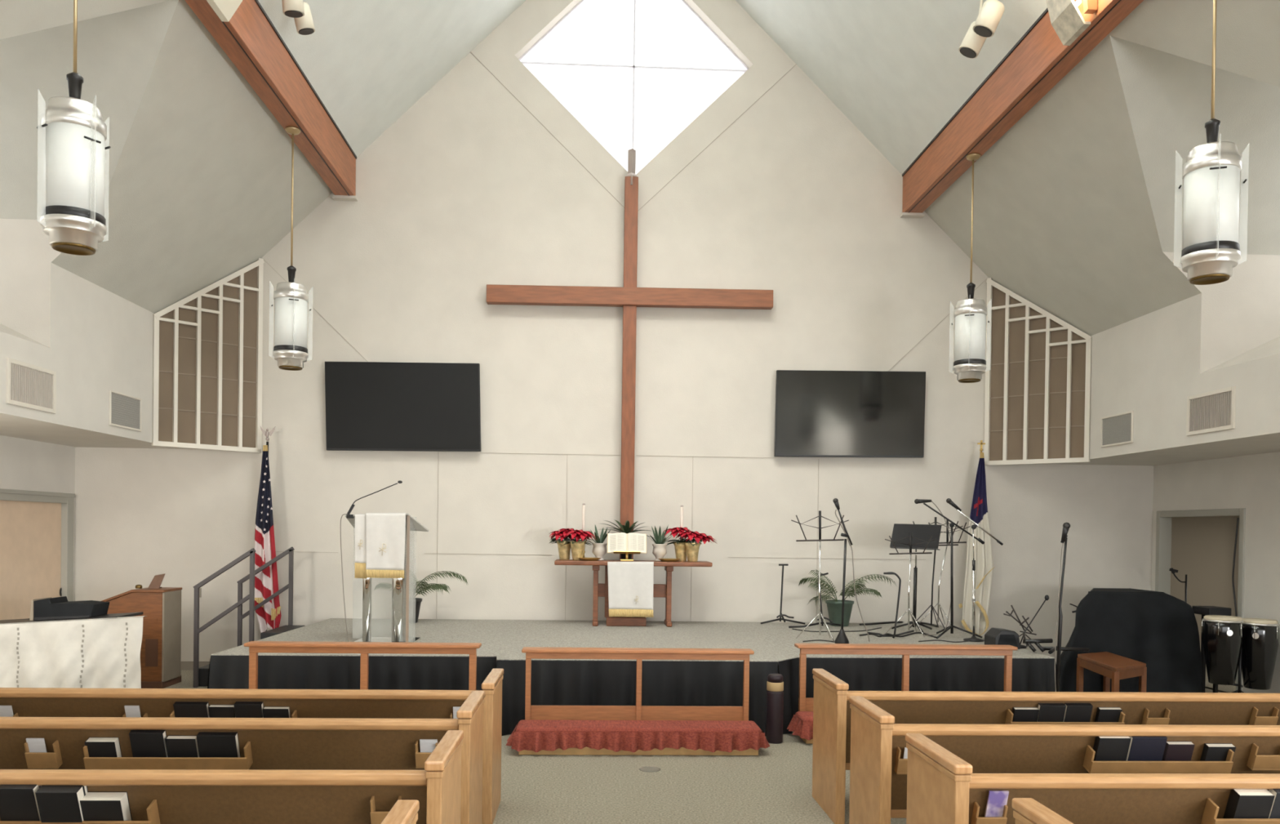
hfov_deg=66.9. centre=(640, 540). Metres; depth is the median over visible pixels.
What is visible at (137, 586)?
dish
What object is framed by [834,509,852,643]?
microphone stand
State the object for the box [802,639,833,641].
cable
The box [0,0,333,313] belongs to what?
ceiling
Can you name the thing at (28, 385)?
air vent
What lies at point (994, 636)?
floor monitor
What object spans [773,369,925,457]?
television
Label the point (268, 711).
hymnal
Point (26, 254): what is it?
wall
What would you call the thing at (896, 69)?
ceiling
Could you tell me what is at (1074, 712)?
hymnal
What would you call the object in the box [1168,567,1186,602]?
stand
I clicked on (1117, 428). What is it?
air vent
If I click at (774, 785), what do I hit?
floor
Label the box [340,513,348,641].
microphone cable
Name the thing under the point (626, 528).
table plant
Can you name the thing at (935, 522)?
music stand
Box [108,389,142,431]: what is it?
air vent
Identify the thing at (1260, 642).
drum
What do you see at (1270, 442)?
ceiling
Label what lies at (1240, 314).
wall
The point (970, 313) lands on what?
pendant lantern
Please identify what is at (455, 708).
card
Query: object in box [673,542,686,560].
pot
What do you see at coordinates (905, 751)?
card
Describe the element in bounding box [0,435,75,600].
wall
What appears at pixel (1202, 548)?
wall
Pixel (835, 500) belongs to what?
microphone
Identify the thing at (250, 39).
beam
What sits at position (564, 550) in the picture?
pot
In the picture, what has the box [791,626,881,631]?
cable
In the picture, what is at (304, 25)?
ceiling spotlight
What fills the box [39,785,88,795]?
hymnal
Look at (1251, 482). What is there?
wall
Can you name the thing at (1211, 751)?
hymnal
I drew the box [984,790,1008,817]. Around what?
card
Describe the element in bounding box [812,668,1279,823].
pew
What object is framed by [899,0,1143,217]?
beam
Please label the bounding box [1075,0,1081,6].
lamp
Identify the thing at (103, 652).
sheet
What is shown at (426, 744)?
card
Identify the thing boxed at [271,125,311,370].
pendant lantern
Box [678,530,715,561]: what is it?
poinsettia
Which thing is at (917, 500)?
grille
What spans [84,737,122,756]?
hymnal
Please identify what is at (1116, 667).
piano bench
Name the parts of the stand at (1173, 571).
arm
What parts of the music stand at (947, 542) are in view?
leg, leg, desk post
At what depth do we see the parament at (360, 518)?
8.88 m
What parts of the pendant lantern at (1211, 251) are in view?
lamp shade, rod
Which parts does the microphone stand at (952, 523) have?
leg, leg, leg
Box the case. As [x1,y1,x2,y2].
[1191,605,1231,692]
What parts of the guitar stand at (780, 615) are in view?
leg, cradle arm, leg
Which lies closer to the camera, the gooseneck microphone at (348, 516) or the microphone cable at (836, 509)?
the gooseneck microphone at (348, 516)
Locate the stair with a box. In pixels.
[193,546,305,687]
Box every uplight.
[206,0,242,22]
[1045,0,1097,45]
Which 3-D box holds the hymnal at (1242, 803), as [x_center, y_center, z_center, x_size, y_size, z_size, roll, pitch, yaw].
[2.393,1.056,3.812,0.140,0.164,0.102,1,1,-3]
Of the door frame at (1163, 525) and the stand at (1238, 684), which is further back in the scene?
the door frame at (1163, 525)
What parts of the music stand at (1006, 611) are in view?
arm, arm, arm, arm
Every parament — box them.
[355,513,366,578]
[365,512,406,577]
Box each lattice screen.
[151,257,264,453]
[983,277,1092,465]
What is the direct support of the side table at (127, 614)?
on the floor
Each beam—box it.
[184,0,357,200]
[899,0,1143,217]
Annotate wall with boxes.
[0,218,61,347]
[0,262,153,442]
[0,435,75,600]
[74,0,1153,673]
[1089,293,1279,458]
[1151,451,1279,693]
[1162,251,1279,373]
[1170,515,1239,649]
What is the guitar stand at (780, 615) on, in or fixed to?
on the stage
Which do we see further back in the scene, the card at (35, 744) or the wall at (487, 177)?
the wall at (487, 177)
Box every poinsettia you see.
[548,528,576,559]
[562,528,595,559]
[664,526,694,560]
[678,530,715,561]
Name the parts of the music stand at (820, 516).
arm, leg, arm, desk post, leg, leg, arm, arm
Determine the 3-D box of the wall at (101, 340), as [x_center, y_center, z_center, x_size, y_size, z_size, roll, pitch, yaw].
[-4.867,-1.664,2.605,0.001,1.400,15.720,1,1,-3]
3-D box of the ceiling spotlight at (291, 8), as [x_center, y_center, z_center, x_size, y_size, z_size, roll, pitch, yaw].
[-2.811,-4.501,7.837,0.175,0.500,0.189,1,1,-3]
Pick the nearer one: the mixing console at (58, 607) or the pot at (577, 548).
the mixing console at (58, 607)
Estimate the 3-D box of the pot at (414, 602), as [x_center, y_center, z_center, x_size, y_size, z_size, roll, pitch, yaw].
[-2.614,0.793,10.944,0.297,0.270,0.297,1,1,-3]
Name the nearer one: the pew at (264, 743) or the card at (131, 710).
the pew at (264, 743)
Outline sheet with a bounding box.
[0,615,145,688]
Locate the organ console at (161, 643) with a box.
[102,586,182,688]
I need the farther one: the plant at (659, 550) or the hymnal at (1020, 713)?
the plant at (659, 550)
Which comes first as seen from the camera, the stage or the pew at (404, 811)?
the pew at (404, 811)
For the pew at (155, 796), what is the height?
0.825 m
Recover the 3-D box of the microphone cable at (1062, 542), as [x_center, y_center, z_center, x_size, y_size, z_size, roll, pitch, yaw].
[3.546,0.688,8.213,0.054,1.338,0.007,1,1,-3]
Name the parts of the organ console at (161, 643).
panel, molding, inset panel, panel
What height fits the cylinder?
0.548 m
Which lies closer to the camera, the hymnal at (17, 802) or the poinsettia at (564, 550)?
the hymnal at (17, 802)
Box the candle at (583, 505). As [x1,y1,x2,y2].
[582,504,585,541]
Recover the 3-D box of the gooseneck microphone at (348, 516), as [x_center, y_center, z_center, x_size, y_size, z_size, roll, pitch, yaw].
[-2.446,-0.377,8.912,0.511,0.354,0.050,1,1,-3]
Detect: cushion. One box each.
[505,720,769,751]
[786,711,813,740]
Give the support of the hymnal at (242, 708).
in the pew at (24, 701)
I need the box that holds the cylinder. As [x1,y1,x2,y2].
[765,673,783,743]
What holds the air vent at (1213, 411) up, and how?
in the wall at (1148, 365)
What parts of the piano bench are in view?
leg, leg, seat, leg, leg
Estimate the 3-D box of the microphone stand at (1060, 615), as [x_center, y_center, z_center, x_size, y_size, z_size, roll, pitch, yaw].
[3.592,0.802,8.257,0.363,1.708,0.395,1,1,-3]
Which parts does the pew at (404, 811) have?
molding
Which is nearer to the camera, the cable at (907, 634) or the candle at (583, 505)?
the cable at (907, 634)
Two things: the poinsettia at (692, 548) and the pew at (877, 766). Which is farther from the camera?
the poinsettia at (692, 548)
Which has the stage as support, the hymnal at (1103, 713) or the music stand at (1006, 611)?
the music stand at (1006, 611)
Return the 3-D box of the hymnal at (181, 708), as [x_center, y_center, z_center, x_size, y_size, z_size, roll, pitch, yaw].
[-2.529,0.990,5.473,0.182,0.160,0.083,1,1,-3]
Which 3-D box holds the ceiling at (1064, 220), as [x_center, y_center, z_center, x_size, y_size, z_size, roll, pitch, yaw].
[4.675,-3.020,3.484,1.850,1.794,16.567,1,1,-3]
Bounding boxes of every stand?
[613,551,640,560]
[760,564,804,624]
[788,572,840,627]
[791,510,848,641]
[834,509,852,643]
[867,571,914,637]
[884,532,936,636]
[889,523,942,631]
[909,516,963,627]
[919,519,970,624]
[923,502,984,638]
[955,509,1003,641]
[1003,604,1036,646]
[1024,638,1089,653]
[1055,535,1067,691]
[1069,603,1077,613]
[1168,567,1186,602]
[1231,650,1243,692]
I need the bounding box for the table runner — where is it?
[607,561,653,617]
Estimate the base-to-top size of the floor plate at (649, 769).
0.006 m
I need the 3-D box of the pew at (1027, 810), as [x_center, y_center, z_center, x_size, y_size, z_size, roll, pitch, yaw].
[3.297,1.300,3.064,4.106,0.825,0.557,1,1,-3]
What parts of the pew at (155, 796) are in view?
rail, panel, panel, molding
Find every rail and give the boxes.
[244,640,481,689]
[518,646,758,755]
[794,643,1017,743]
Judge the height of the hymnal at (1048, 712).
0.151 m
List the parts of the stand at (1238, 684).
post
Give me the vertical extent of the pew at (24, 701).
0.825 m
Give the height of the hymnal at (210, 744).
0.161 m
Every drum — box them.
[1201,614,1243,684]
[1241,617,1279,689]
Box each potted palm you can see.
[373,569,468,622]
[798,568,896,626]
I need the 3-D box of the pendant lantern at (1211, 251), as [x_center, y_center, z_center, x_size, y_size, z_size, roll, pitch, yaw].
[3.541,-2.727,5.987,0.342,2.238,0.342,1,1,-19]
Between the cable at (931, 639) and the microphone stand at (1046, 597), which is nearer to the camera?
the microphone stand at (1046, 597)
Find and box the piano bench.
[1075,651,1146,692]
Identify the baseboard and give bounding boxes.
[181,661,209,670]
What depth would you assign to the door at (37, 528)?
10.46 m
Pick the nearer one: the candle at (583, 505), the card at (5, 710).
the card at (5, 710)
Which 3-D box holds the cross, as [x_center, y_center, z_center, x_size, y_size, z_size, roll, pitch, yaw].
[-0.123,-1.812,11.335,3.354,5.540,0.300,1,1,-3]
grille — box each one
[914,498,919,503]
[997,634,1017,647]
[1062,522,1070,528]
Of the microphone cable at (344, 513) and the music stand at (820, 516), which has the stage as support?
the music stand at (820, 516)
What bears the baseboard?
attached to the wall at (487, 177)
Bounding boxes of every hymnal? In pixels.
[0,784,40,820]
[35,785,84,822]
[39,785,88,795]
[80,791,132,820]
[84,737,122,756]
[128,729,168,756]
[164,734,199,756]
[173,701,209,717]
[196,731,240,757]
[208,704,235,717]
[234,701,263,717]
[262,706,290,717]
[1012,706,1039,721]
[1036,702,1066,721]
[1062,702,1093,721]
[1093,736,1131,760]
[1094,706,1122,721]
[1125,736,1167,760]
[1161,741,1195,760]
[1200,742,1235,760]
[1222,789,1275,817]
[1267,788,1279,817]
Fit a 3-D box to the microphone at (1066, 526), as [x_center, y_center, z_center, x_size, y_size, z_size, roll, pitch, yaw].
[3.618,-0.071,8.238,0.075,0.167,0.058,1,1,-3]
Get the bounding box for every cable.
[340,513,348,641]
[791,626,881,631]
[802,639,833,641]
[835,509,869,641]
[859,621,937,626]
[859,631,936,637]
[918,639,969,642]
[924,500,951,635]
[1054,542,1062,691]
[1231,517,1239,616]
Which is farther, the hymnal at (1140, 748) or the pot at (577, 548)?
the pot at (577, 548)
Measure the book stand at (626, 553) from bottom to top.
0.271 m
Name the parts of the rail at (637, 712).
post, handrail, post, post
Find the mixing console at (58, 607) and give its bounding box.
[29,595,109,620]
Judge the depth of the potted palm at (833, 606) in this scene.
11.18 m
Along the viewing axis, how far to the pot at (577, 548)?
10.88 m
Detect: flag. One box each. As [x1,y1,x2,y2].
[253,426,280,632]
[958,440,995,635]
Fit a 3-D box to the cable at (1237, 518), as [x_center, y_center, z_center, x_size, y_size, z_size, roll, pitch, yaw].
[6.303,0.360,10.250,0.020,1.202,0.106,1,1,-3]
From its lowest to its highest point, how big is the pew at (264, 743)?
0.825 m
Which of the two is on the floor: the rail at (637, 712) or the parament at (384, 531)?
the rail at (637, 712)
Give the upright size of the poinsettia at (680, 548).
0.392 m
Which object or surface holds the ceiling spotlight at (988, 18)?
attached to the ceiling at (896, 69)
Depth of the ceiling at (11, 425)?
9.72 m
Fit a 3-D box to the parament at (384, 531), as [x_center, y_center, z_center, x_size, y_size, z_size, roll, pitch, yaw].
[-2.335,0.045,8.883,0.362,0.602,0.078,1,1,-3]
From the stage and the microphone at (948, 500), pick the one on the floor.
the stage
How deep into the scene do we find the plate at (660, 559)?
10.83 m
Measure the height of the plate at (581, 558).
0.030 m
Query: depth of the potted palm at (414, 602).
10.89 m
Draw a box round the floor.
[164,666,1235,823]
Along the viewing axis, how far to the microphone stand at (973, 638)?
9.83 m
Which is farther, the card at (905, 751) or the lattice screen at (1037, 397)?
the lattice screen at (1037, 397)
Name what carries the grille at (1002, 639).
attached to the floor monitor at (994, 636)
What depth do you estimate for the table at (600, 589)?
10.89 m
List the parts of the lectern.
plate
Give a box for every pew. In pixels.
[0,668,503,823]
[0,690,485,823]
[0,729,463,823]
[380,799,419,823]
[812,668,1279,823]
[848,695,1279,823]
[905,733,1279,823]
[1011,797,1073,823]
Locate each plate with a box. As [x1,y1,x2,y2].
[199,587,201,597]
[578,557,601,560]
[639,766,660,772]
[658,558,680,561]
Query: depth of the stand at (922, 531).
10.78 m
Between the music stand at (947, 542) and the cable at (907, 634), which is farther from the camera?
the music stand at (947, 542)
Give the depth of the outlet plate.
11.27 m
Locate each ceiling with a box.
[0,0,178,219]
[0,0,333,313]
[0,412,196,448]
[257,0,1047,174]
[924,0,1279,336]
[1050,432,1279,465]
[1109,35,1279,255]
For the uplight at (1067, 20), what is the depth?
7.35 m
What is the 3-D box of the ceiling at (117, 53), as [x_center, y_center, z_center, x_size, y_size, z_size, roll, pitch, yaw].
[-4.995,-3.399,7.075,3.180,1.242,2.760,1,1,-3]
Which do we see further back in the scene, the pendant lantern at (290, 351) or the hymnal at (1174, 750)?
the pendant lantern at (290, 351)
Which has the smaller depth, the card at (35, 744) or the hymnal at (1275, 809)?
the hymnal at (1275, 809)
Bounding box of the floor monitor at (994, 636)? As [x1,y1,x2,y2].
[984,627,1020,648]
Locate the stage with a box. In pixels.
[207,617,1056,736]
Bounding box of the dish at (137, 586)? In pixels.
[135,584,142,588]
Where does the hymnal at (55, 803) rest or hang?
in the pew at (155, 796)
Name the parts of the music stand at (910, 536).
leg, desk post, leg, leg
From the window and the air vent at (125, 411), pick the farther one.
the window
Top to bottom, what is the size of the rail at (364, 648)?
0.765 m
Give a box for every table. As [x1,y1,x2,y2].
[0,611,142,624]
[554,559,712,626]
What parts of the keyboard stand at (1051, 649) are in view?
leg, leg, leg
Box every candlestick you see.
[582,502,585,557]
[680,505,683,539]
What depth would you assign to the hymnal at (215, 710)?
5.46 m
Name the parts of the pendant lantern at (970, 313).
lamp shade, rod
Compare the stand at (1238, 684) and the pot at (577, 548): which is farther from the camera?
the pot at (577, 548)
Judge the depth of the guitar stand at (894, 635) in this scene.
9.89 m
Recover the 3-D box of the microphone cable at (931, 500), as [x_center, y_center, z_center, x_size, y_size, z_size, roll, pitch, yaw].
[3.153,0.293,10.202,0.289,1.421,0.008,1,1,-3]
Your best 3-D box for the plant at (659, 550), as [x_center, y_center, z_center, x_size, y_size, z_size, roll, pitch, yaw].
[0.224,0.025,11.071,0.310,0.421,0.276,1,1,-3]
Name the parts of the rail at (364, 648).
post, handrail, post, post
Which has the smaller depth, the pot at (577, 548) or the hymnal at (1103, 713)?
the hymnal at (1103, 713)
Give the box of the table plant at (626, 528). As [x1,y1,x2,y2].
[599,519,653,559]
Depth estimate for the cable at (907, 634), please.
10.23 m
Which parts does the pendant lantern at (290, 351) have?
lamp shade, rod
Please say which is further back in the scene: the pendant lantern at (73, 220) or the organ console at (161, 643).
the organ console at (161, 643)
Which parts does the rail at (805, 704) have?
post, post, handrail, post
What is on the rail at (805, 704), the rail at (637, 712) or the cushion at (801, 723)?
the cushion at (801, 723)
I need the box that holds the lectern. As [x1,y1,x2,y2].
[345,513,428,642]
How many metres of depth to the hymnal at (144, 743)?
4.62 m
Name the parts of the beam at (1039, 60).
bearing plate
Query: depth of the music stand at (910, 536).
10.35 m
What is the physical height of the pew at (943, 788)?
0.825 m
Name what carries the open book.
on the book stand at (626, 553)
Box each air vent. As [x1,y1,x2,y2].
[5,357,56,413]
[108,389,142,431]
[1100,410,1133,447]
[1186,386,1235,435]
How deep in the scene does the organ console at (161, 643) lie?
9.98 m
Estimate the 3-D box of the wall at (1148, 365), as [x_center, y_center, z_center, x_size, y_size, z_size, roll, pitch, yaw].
[5.479,-1.528,3.117,0.001,1.400,15.720,1,1,-3]
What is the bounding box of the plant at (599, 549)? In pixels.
[589,524,610,559]
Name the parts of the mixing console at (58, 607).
rail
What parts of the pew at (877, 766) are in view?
panel, molding, panel, rail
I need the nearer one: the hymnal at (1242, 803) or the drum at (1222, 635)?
the hymnal at (1242, 803)
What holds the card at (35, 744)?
in the pew at (264, 743)
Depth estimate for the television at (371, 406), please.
11.26 m
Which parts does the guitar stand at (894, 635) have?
leg, leg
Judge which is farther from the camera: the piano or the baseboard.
the baseboard
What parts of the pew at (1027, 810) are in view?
panel, molding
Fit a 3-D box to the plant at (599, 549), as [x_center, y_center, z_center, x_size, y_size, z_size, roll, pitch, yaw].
[-0.468,0.020,11.029,0.273,0.413,0.277,1,1,-3]
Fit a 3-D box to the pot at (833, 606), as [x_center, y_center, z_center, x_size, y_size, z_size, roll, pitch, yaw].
[2.317,0.848,11.258,0.330,0.290,0.330,1,1,-3]
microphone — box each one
[346,480,402,518]
[832,497,839,509]
[914,498,931,503]
[946,497,961,511]
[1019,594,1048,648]
[1061,522,1070,541]
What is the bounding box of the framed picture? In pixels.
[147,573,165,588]
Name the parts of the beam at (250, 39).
bearing plate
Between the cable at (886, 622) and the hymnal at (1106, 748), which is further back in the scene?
the cable at (886, 622)
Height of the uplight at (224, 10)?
0.360 m
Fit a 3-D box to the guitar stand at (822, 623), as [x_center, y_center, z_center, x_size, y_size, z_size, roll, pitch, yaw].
[1.973,0.675,10.899,0.592,0.630,0.061,1,1,-3]
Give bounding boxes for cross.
[486,148,773,559]
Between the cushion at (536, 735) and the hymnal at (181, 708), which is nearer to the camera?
the hymnal at (181, 708)
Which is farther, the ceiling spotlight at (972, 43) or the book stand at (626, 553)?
the book stand at (626, 553)
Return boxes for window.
[518,0,748,148]
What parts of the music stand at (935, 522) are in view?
leg, leg, leg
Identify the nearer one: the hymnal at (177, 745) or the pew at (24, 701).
the hymnal at (177, 745)
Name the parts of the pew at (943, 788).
panel, molding, panel, rail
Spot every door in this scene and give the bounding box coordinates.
[0,488,75,619]
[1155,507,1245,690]
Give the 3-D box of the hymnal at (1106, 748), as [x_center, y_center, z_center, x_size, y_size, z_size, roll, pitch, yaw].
[2.320,1.041,4.781,0.157,0.173,0.092,1,1,-3]
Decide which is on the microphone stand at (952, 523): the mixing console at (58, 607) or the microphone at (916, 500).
the microphone at (916, 500)
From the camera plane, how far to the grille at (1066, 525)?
8.21 m
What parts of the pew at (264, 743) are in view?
panel, rail, panel, molding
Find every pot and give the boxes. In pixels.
[408,597,422,622]
[555,540,573,559]
[569,541,586,559]
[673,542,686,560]
[684,542,701,561]
[825,599,853,626]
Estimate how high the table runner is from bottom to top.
0.618 m
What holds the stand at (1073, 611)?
on the floor
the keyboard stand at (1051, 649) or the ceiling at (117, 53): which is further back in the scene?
the keyboard stand at (1051, 649)
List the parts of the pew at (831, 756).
panel, molding, panel, rail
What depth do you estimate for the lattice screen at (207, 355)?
10.91 m
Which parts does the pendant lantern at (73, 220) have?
lamp shade, rod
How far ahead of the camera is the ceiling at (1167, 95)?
8.08 m
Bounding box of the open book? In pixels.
[607,532,646,553]
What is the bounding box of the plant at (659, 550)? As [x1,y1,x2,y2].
[649,524,671,560]
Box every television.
[324,361,480,451]
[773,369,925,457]
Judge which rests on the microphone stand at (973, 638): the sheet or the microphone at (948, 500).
the microphone at (948, 500)
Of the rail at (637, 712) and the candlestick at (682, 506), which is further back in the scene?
the candlestick at (682, 506)
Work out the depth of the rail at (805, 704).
8.18 m
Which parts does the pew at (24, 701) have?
panel, rail, panel, molding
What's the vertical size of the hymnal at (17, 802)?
0.202 m
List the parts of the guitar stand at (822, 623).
leg, cradle arm, leg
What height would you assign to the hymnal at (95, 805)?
0.154 m
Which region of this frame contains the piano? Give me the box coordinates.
[1059,587,1203,692]
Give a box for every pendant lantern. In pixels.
[36,0,111,255]
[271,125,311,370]
[951,152,989,382]
[1177,0,1246,284]
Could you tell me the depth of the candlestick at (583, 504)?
11.12 m
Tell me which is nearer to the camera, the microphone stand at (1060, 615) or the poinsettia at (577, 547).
the microphone stand at (1060, 615)
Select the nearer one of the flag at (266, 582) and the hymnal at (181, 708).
the hymnal at (181, 708)
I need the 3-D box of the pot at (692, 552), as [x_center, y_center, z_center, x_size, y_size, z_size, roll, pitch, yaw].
[0.596,0.134,11.014,0.197,0.215,0.198,1,1,-3]
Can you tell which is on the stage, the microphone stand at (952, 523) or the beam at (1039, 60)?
the microphone stand at (952, 523)
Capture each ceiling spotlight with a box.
[281,0,304,17]
[293,1,315,35]
[958,0,986,58]
[972,0,1004,37]
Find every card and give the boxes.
[0,705,13,716]
[26,737,46,751]
[124,705,141,716]
[419,738,437,751]
[453,706,460,718]
[902,746,907,758]
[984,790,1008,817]

